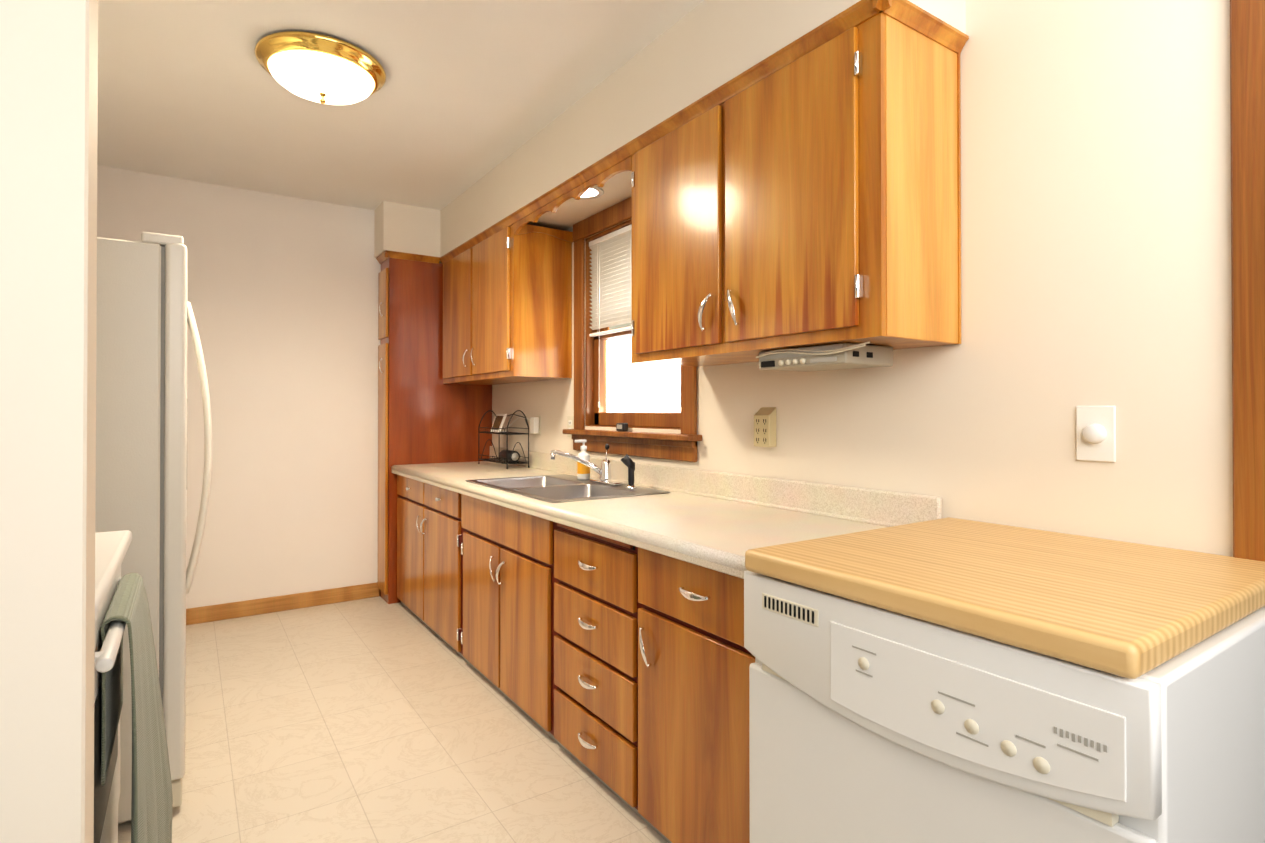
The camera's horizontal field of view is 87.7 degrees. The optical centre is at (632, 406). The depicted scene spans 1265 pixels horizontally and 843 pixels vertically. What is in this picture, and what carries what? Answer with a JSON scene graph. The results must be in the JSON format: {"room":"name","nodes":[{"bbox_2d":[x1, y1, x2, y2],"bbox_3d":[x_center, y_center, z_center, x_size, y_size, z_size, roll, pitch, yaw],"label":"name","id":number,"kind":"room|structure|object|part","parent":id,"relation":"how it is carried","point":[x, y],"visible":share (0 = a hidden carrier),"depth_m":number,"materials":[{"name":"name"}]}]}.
{"room":"kitchen","nodes":[
{"label":"kitchen","id":0,"kind":"room"},
{"bbox_2d":[0,0,97,842],"bbox_3d":[-1.606,-0.052,0.492,1.866,2.610,0.120,0,0,-34],"label":"wall","id":1,"kind":"structure","parent":0,"point":[48,159],"depth_m":0.94,"materials":[{"name":"beige paint"}]},
{"bbox_2d":[97,165,380,608],"bbox_3d":[-2.725,-0.029,3.863,3.780,2.610,0.120,0,0,-34],"label":"wall","id":2,"kind":"structure","parent":0,"point":[282,295],"depth_m":4.12,"materials":[{"name":"paint"}]},
{"bbox_2d":[186,582,379,624],"bbox_3d":[-2.518,1.229,3.913,1.948,0.095,0.014,0,0,-34],"label":"baseboard","id":3,"kind":"structure","parent":2,"relation":"attached to","point":[204,614],"depth_m":4.12,"materials":[{"name":"brown wood"}]},
{"bbox_2d":[118,596,667,842],"bbox_3d":[-0.819,1.288,1.315,4.100,0.060,6.620,0,0,-34],"label":"floor","id":4,"kind":"structure","parent":0,"point":[378,719],"depth_m":2.44,"materials":[{"name":"tile"}]},
{"bbox_2d":[94,530,131,842],"bbox_3d":[-1.407,0.698,1.216,0.760,1.120,0.823,0,0,-34],"label":"range","id":5,"kind":"object","parent":4,"relation":"on","point":[111,548],"visible":0.15,"depth_m":1.33,"materials":[{"name":"white metal"},{"name":"white plastic"},{"name":"black glass"}]},
{"bbox_2d":[100,573,172,842],"bbox_3d":[-1.112,0.783,1.492,0.111,0.734,0.437,0,0,-34],"label":"hanging towel","id":6,"kind":"object","parent":5,"relation":"hanging from","point":[151,808],"visible":0.96,"depth_m":1.47,"materials":[{"name":"grey fabric"}]},
{"bbox_2d":[95,232,211,823],"bbox_3d":[-1.986,0.365,2.235,0.938,1.800,0.960,0,0,-34],"label":"refrigerator","id":7,"kind":"object","parent":4,"relation":"on","point":[144,315],"visible":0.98,"depth_m":2.01,"materials":[{"name":"white metal"}]},
{"bbox_2d":[397,475,456,648],"bbox_3d":[-0.933,0.847,3.985,0.660,0.860,1.204,0,0,-34],"label":"base cabinet","id":8,"kind":"object","parent":4,"relation":"on","point":[426,513],"depth_m":3.73,"materials":[{"name":"brown wood"}]},
{"bbox_2d":[391,446,941,578],"bbox_3d":[-0.342,0.344,3.083,0.693,0.156,3.366,0,0,-34],"label":"countertop","id":9,"kind":"structure","parent":8,"relation":"on","point":[722,522],"depth_m":2.26,"materials":[{"name":"laminate"}]},
{"bbox_2d":[478,410,528,468],"bbox_3d":[-0.830,0.199,4.220,0.154,0.356,0.477,0,0,-34],"label":"wire dish rack","id":10,"kind":"object","parent":9,"relation":"on","point":[498,459],"visible":0.96,"depth_m":4.12,"materials":[{"name":"black metal"}]},
{"bbox_2d":[490,414,506,431],"bbox_3d":[-0.867,0.103,4.295,0.075,0.118,0.140,0,0,-34],"label":"digital frame","id":11,"kind":"object","parent":10,"relation":"on","point":[499,420],"visible":0.94,"depth_m":4.27,"materials":[{"name":"white plastic"}]},
{"bbox_2d":[499,450,519,462],"bbox_3d":[-0.769,0.306,4.117,0.072,0.072,0.172,0,0,-34],"label":"speaker","id":12,"kind":"object","parent":10,"relation":"on","point":[515,457],"visible":0.88,"depth_m":4.06},
{"bbox_2d":[466,474,669,502],"bbox_3d":[-0.336,0.451,3.052,0.562,0.174,0.950,0,0,-34],"label":"sink","id":13,"kind":"object","parent":9,"relation":"in","point":[559,488],"visible":0.27,"depth_m":3.05,"materials":[{"name":"silver metal"}]},
{"bbox_2d":[574,439,589,479],"bbox_3d":[-0.253,0.264,3.314,0.082,0.200,0.065,0,0,-34],"label":"soap dispenser","id":14,"kind":"object","parent":13,"relation":"on","point":[583,472],"visible":0.92,"depth_m":3.29,"materials":[{"name":"white plastic"}]},
{"bbox_2d":[550,444,622,485],"bbox_3d":[-0.220,0.269,3.103,0.241,0.188,0.282,0,0,-34],"label":"faucet","id":15,"kind":"object","parent":13,"relation":"on","point":[604,471],"visible":1,"depth_m":3.12,"materials":[{"name":"silver metal"}]},
{"bbox_2d":[621,454,636,487],"bbox_3d":[-0.019,0.286,2.952,0.067,0.151,0.065,0,0,-34],"label":"sprayer","id":16,"kind":"object","parent":13,"relation":"on","point":[627,461],"visible":1,"depth_m":2.94,"materials":[{"name":"black metal"}]},
{"bbox_2d":[376,250,491,603],"bbox_3d":[-1.365,0.136,4.546,0.755,2.289,0.261,0,0,-34],"label":"pantry cabinet","id":17,"kind":"object","parent":4,"relation":"on","point":[426,415],"visible":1,"depth_m":4.38,"materials":[{"name":"brown wood"}]},
{"bbox_2d":[453,493,548,731],"bbox_3d":[-0.310,0.841,3.062,0.660,0.860,1.022,0,0,-34],"label":"base cabinet","id":18,"kind":"object","parent":4,"relation":"on","point":[501,573],"depth_m":2.83,"materials":[{"name":"brown wood"}]},
{"bbox_2d":[545,521,628,806],"bbox_3d":[0.129,0.836,2.411,0.660,0.860,0.548,0,0,-34],"label":"base cabinet","id":19,"kind":"object","parent":4,"relation":"on","point":[619,670],"depth_m":2.22,"materials":[{"name":"brown wood"}]},
{"bbox_2d":[629,545,754,842],"bbox_3d":[0.447,0.833,1.939,0.660,0.860,0.592,0,0,-34],"label":"base cabinet","id":20,"kind":"object","parent":4,"relation":"on","point":[689,660],"depth_m":1.79,"materials":[{"name":"brown wood"}]},
{"bbox_2d":[744,517,1264,842],"bbox_3d":[0.767,0.783,1.345,0.790,0.952,0.740,0,0,-34],"label":"dishwasher","id":21,"kind":"object","parent":4,"relation":"on","point":[870,724],"depth_m":1.07,"materials":[{"name":"white"}]},
{"bbox_3d":[0.765,0.330,1.351,0.790,0.047,0.715,0,0,-34],"label":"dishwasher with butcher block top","id":22,"kind":"part","parent":21,"relation":"part of","materials":[{"name":"beige wood"}]},
{"bbox_2d":[97,0,703,209],"bbox_3d":[-0.819,-1.381,1.334,4.100,0.060,6.620,0,0,-34],"label":"ceiling","id":23,"kind":"structure","parent":0,"point":[467,95],"depth_m":2.78,"materials":[{"name":"paint"}]},
{"bbox_2d":[254,31,385,104],"bbox_3d":[-1.209,-1.261,2.572,0.464,0.161,0.464,0,0,-34],"label":"ceiling light fixture","id":24,"kind":"object","parent":23,"relation":"attached to","point":[320,68],"visible":1,"depth_m":2.46,"materials":[{"name":"white glass"}]},
{"bbox_2d":[374,0,965,263],"bbox_3d":[-0.409,-1.179,3.147,0.750,0.320,3.670,0,0,-34],"label":"soffit","id":25,"kind":"structure","parent":0,"point":[702,49],"depth_m":2.63,"materials":[{"name":"beige paint"}]},
{"bbox_2d":[509,145,631,242],"bbox_3d":[-0.185,-0.971,3.137,0.381,0.095,1.124,0,0,-34],"label":"scalloped valance","id":26,"kind":"object","parent":25,"relation":"attached to","point":[599,173],"visible":0.98,"depth_m":3.01,"materials":[{"name":"orange wood"}]},
{"bbox_2d":[580,186,603,198],"bbox_3d":[-0.231,-1.015,3.115,0.194,0.008,0.194,0,0,-34],"label":"recessed light","id":27,"kind":"object","parent":25,"relation":"attached to","point":[593,192],"visible":0.38,"depth_m":3.13,"materials":[{"name":"white glass"}]},
{"bbox_2d":[492,0,1232,556],"bbox_3d":[0.086,-0.034,3.201,0.140,2.610,4.520,0,0,-34],"label":"wall","id":28,"kind":"structure","parent":0,"point":[1096,202],"depth_m":1.63,"materials":[{"name":"beige paint"}]},
{"bbox_2d":[440,216,571,384],"bbox_3d":[-0.834,-0.586,4.082,0.400,0.851,1.170,0,0,-34],"label":"upper cabinet","id":29,"kind":"object","parent":28,"relation":"attached to","point":[507,305],"visible":1,"depth_m":3.67,"materials":[{"name":"orange wood"}]},
{"bbox_2d":[530,415,540,434],"bbox_3d":[-0.598,0.112,4.048,0.044,0.120,0.074,0,0,-34],"label":"outlet","id":30,"kind":"object","parent":28,"relation":"attached to","point":[535,425],"visible":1,"depth_m":4.03,"materials":[{"name":"beige plastic"}]},
{"bbox_2d":[567,416,573,436],"bbox_3d":[-0.350,0.110,3.712,0.009,0.120,0.074,0,0,-34],"label":"outlet","id":31,"kind":"object","parent":28,"relation":"attached to","point":[570,422],"visible":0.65,"depth_m":3.71,"materials":[{"name":"beige plastic"}]},
{"bbox_2d":[563,196,701,461],"bbox_3d":[0.006,-0.390,3.246,0.205,1.253,1.110,0,0,-34],"label":"window unit","id":32,"kind":"structure","parent":28,"relation":"in","point":[613,384],"depth_m":3.41,"materials":[{"name":"brown wood"}]},
{"bbox_2d":[589,224,631,407],"bbox_3d":[-0.001,-0.448,3.242,0.041,0.900,0.816,0,0,-34],"label":"window blind","id":33,"kind":"object","parent":32,"relation":"attached to","point":[610,250],"depth_m":3.45,"materials":[{"name":"white plastic"}]},
{"bbox_2d":[616,423,627,430],"bbox_3d":[-0.051,0.099,3.214,0.032,0.040,0.065,0,0,-34],"label":"timer","id":34,"kind":"object","parent":32,"relation":"on","point":[621,426],"visible":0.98,"depth_m":3.19,"materials":[{"name":"black plastic"}]},
{"bbox_2d":[754,407,775,446],"bbox_3d":[0.490,0.074,2.438,0.040,0.145,0.080,0,0,-34],"label":"adapter","id":35,"kind":"object","parent":28,"relation":"attached to","point":[764,426],"visible":1,"depth_m":2.42,"materials":[{"name":"beige plastic"}]},
{"bbox_2d":[625,0,968,366],"bbox_3d":[0.444,-0.599,2.186,0.400,0.851,1.150,0,0,-34],"label":"upper cabinet","id":36,"kind":"object","parent":28,"relation":"attached to","point":[804,190],"visible":1,"depth_m":1.83,"materials":[{"name":"orange wood"}]},
{"bbox_2d":[756,341,892,371],"bbox_3d":[0.591,-0.146,1.944,0.230,0.057,0.411,0,0,-34],"label":"radio","id":37,"kind":"object","parent":36,"relation":"attached to","point":[838,356],"visible":1,"depth_m":1.88,"materials":[{"name":"beige plastic"}]},
{"bbox_2d":[1076,406,1115,461],"bbox_3d":[1.091,0.063,1.559,0.028,0.132,0.082,0,0,-34],"label":"dimmer switch","id":38,"kind":"object","parent":28,"relation":"attached to","point":[1095,433],"visible":1,"depth_m":1.55,"materials":[{"name":"white plastic"}]},
{"bbox_2d":[1230,0,1264,561],"bbox_3d":[1.325,0.099,1.344,0.162,2.320,0.116,0,0,-34],"label":"door frame","id":39,"kind":"structure","parent":28,"relation":"attached to","point":[1247,72],"depth_m":1.33,"materials":[{"name":"brown wood"}]}
]}

